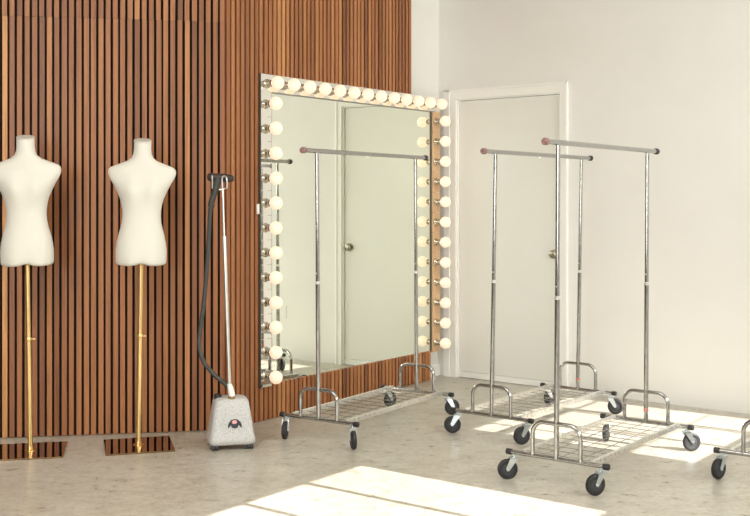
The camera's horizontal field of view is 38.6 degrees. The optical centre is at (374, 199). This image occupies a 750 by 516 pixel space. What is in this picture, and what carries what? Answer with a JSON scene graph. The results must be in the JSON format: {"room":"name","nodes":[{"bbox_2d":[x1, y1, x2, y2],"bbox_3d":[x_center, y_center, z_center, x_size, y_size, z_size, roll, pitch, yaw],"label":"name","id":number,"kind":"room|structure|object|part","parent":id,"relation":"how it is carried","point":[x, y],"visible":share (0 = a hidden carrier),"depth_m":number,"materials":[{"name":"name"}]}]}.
{"room":"backstage room","nodes":[
{"label":"backstage room","id":0,"kind":"room"},
{"bbox_2d":[0,0,224,437],"bbox_3d":[-2.591,-0.320,6.220,3.396,3.400,0.241,0,0,-10],"label":"wall","id":1,"kind":"structure","parent":0,"point":[87,79],"depth_m":6.28,"materials":[{"name":"brown wood"}]},
{"bbox_2d":[225,0,438,422],"bbox_3d":[-0.170,-0.320,7.574,0.251,3.400,2.738,0,0,37],"label":"wall","id":2,"kind":"structure","parent":0,"point":[387,45],"depth_m":6.90,"materials":[{"name":"brown wood"}]},
{"bbox_2d":[256,73,450,388],"bbox_3d":[-0.074,0.196,7.399,0.156,1.951,2.061,0,0,37],"label":"vanity mirror","id":3,"kind":"object","parent":2,"relation":"attached to","point":[366,204],"visible":1,"depth_m":7.33,"materials":[{"name":"grey mirror"}]},
{"bbox_2d":[431,363,439,376],"bbox_3d":[0.451,1.335,8.331,0.012,0.090,0.193,0,0,37],"label":"baseboard","id":4,"kind":"structure","parent":2,"relation":"attached to","point":[436,367],"depth_m":8.36,"materials":[{"name":"white paint"}]},
{"bbox_2d":[0,375,749,515],"bbox_3d":[-0.300,1.430,3.000,9.600,0.100,14.400,0,0,0],"label":"floor","id":5,"kind":"structure","parent":0,"point":[404,461],"depth_m":5.45,"materials":[{"name":"stone"}]},
{"bbox_2d":[0,135,67,460],"bbox_3d":[-1.894,0.515,5.845,0.381,1.736,0.381,-1,0,-14],"label":"mannequin","id":6,"kind":"object","parent":5,"relation":"on","point":[28,180],"visible":1,"depth_m":5.78,"materials":[{"name":"beige fabric"}]},
{"bbox_3d":[-1.883,0.764,5.848,0.052,0.020,0.037,-1,0,-14],"label":"height knob","id":7,"kind":"part","parent":6,"relation":"part of","materials":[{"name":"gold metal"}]},
{"bbox_3d":[-1.882,1.375,5.848,0.370,0.009,0.370,0,0,-12],"label":"plate","id":8,"kind":"part","parent":6,"relation":"part of","materials":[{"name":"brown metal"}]},
{"bbox_2d":[103,138,175,455],"bbox_3d":[-1.309,0.520,5.982,0.394,1.726,0.394,1,0,-12],"label":"mannequin","id":9,"kind":"object","parent":5,"relation":"on","point":[141,183],"visible":1,"depth_m":5.92,"materials":[{"name":"beige fabric"}]},
{"bbox_3d":[-1.320,1.375,5.980,0.370,0.009,0.370,0,0,-16],"label":"plate","id":10,"kind":"part","parent":9,"relation":"part of","materials":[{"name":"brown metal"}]},
{"bbox_3d":[-1.304,0.764,5.983,0.052,0.020,0.037,1,0,-12],"label":"height knob","id":11,"kind":"part","parent":9,"relation":"part of","materials":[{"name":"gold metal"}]},
{"bbox_2d":[197,173,254,450],"bbox_3d":[-0.831,0.616,5.974,0.307,1.528,0.227,0,0,-14],"label":"steamer","id":12,"kind":"object","parent":5,"relation":"on","point":[230,420],"visible":1,"depth_m":5.95,"materials":[{"name":"grey plastic"}]},
{"bbox_3d":[-0.900,-0.036,6.017,0.082,0.166,0.042,0,0,-22],"label":"handle","id":13,"kind":"part","parent":12,"relation":"part of","materials":[{"name":"grey plastic"}]},
{"bbox_3d":[-0.806,1.227,5.980,0.256,0.248,0.227,0,0,-14],"label":"water tank","id":14,"kind":"part","parent":12,"relation":"part of","materials":[{"name":"grey plastic"}]},
{"bbox_2d":[279,147,459,448],"bbox_3d":[-0.022,0.545,6.503,0.569,1.670,1.366,0,0,33],"label":"clothes rack","id":15,"kind":"object","parent":5,"relation":"on","point":[390,398],"visible":0.95,"depth_m":6.33,"materials":[{"name":"silver metal"}]},
{"bbox_3d":[-0.180,1.246,6.621,0.021,0.032,1.067,0,0,33],"label":"rail","id":16,"kind":"part","parent":15,"relation":"part of","materials":[{"name":"metal"}]},
{"bbox_3d":[-0.033,-0.272,6.510,0.026,0.025,1.346,0,0,33],"label":"hanging rail","id":17,"kind":"part","parent":15,"relation":"part of","materials":[{"name":"silver metal"}]},
{"bbox_3d":[0.130,1.246,6.418,0.021,0.032,1.067,0,0,33],"label":"rail","id":18,"kind":"part","parent":15,"relation":"part of","materials":[{"name":"metal"}]},
{"bbox_2d":[444,148,622,444],"bbox_3d":[1.010,0.545,6.611,0.619,1.670,1.366,0,0,38],"label":"clothes rack","id":19,"kind":"object","parent":5,"relation":"on","point":[452,424],"visible":0.94,"depth_m":6.38,"materials":[{"name":"silver metal"}]},
{"bbox_3d":[0.855,1.246,6.718,0.021,0.032,1.067,0,0,38],"label":"rail","id":20,"kind":"part","parent":19,"relation":"part of","materials":[{"name":"metal"}]},
{"bbox_3d":[1.025,-0.272,6.600,0.026,0.025,1.346,0,0,38],"label":"hanging rail","id":21,"kind":"part","parent":19,"relation":"part of","materials":[{"name":"silver metal"}]},
{"bbox_3d":[1.148,1.246,6.491,0.021,0.032,1.067,0,0,38],"label":"rail","id":22,"kind":"part","parent":19,"relation":"part of","materials":[{"name":"metal"}]},
{"bbox_2d":[497,138,700,495],"bbox_3d":[1.202,0.545,5.587,0.591,1.670,1.366,0,0,37],"label":"clothes rack","id":23,"kind":"object","parent":5,"relation":"on","point":[507,468],"visible":1,"depth_m":5.29,"materials":[{"name":"silver metal"}]},
{"bbox_3d":[1.046,1.246,5.682,0.021,0.032,1.067,0,0,37],"label":"rail","id":24,"kind":"part","parent":23,"relation":"part of","materials":[{"name":"metal"}]},
{"bbox_3d":[1.205,-0.272,5.584,0.026,0.025,1.346,0,0,37],"label":"hanging rail","id":25,"kind":"part","parent":23,"relation":"part of","materials":[{"name":"silver metal"}]},
{"bbox_3d":[1.343,1.246,5.459,0.021,0.032,1.067,0,0,37],"label":"rail","id":26,"kind":"part","parent":23,"relation":"part of","materials":[{"name":"metal"}]},
{"bbox_2d":[711,420,749,478],"bbox_3d":[2.236,0.545,5.590,0.565,1.670,1.366,0,0,37],"label":"clothes rack","id":27,"kind":"object","parent":5,"relation":"on","point":[718,468],"visible":1,"depth_m":5.27,"materials":[{"name":"silver metal"}]},
{"bbox_3d":[2.081,1.246,5.707,0.021,0.032,1.067,0,0,37],"label":"rail","id":28,"kind":"part","parent":27,"relation":"part of","materials":[{"name":"metal"}]},
{"bbox_2d":[439,0,749,413],"bbox_3d":[3.010,-0.320,6.515,6.950,3.400,0.200,0,0,39],"label":"wall","id":29,"kind":"structure","parent":0,"point":[672,77],"depth_m":7.30,"materials":[{"name":"white paint"}]},
{"bbox_2d":[444,81,567,391],"bbox_3d":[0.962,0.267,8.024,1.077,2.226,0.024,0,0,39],"label":"trim","id":30,"kind":"structure","parent":29,"relation":"attached to","point":[451,96],"depth_m":8.23,"materials":[{"name":"white paint"}]},
{"bbox_2d":[459,95,559,386],"bbox_3d":[1.000,0.309,8.034,0.883,2.134,0.085,0,0,39],"label":"door","id":31,"kind":"structure","parent":29,"relation":"in","point":[526,185],"depth_m":8.02,"materials":[{"name":"paint"}]},
{"bbox_3d":[1.294,0.400,7.771,0.068,0.068,0.045,0,0,39],"label":"handle","id":32,"kind":"part","parent":31,"relation":"part of","materials":[{"name":"silver metal"}]},
{"bbox_2d":[637,333,643,349],"bbox_3d":[1.830,0.978,7.333,0.070,0.115,0.008,0,0,39],"label":"outlet plate","id":33,"kind":"object","parent":29,"relation":"attached to","point":[640,336],"visible":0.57,"depth_m":7.34,"materials":[{"name":"white paint"}]}
]}

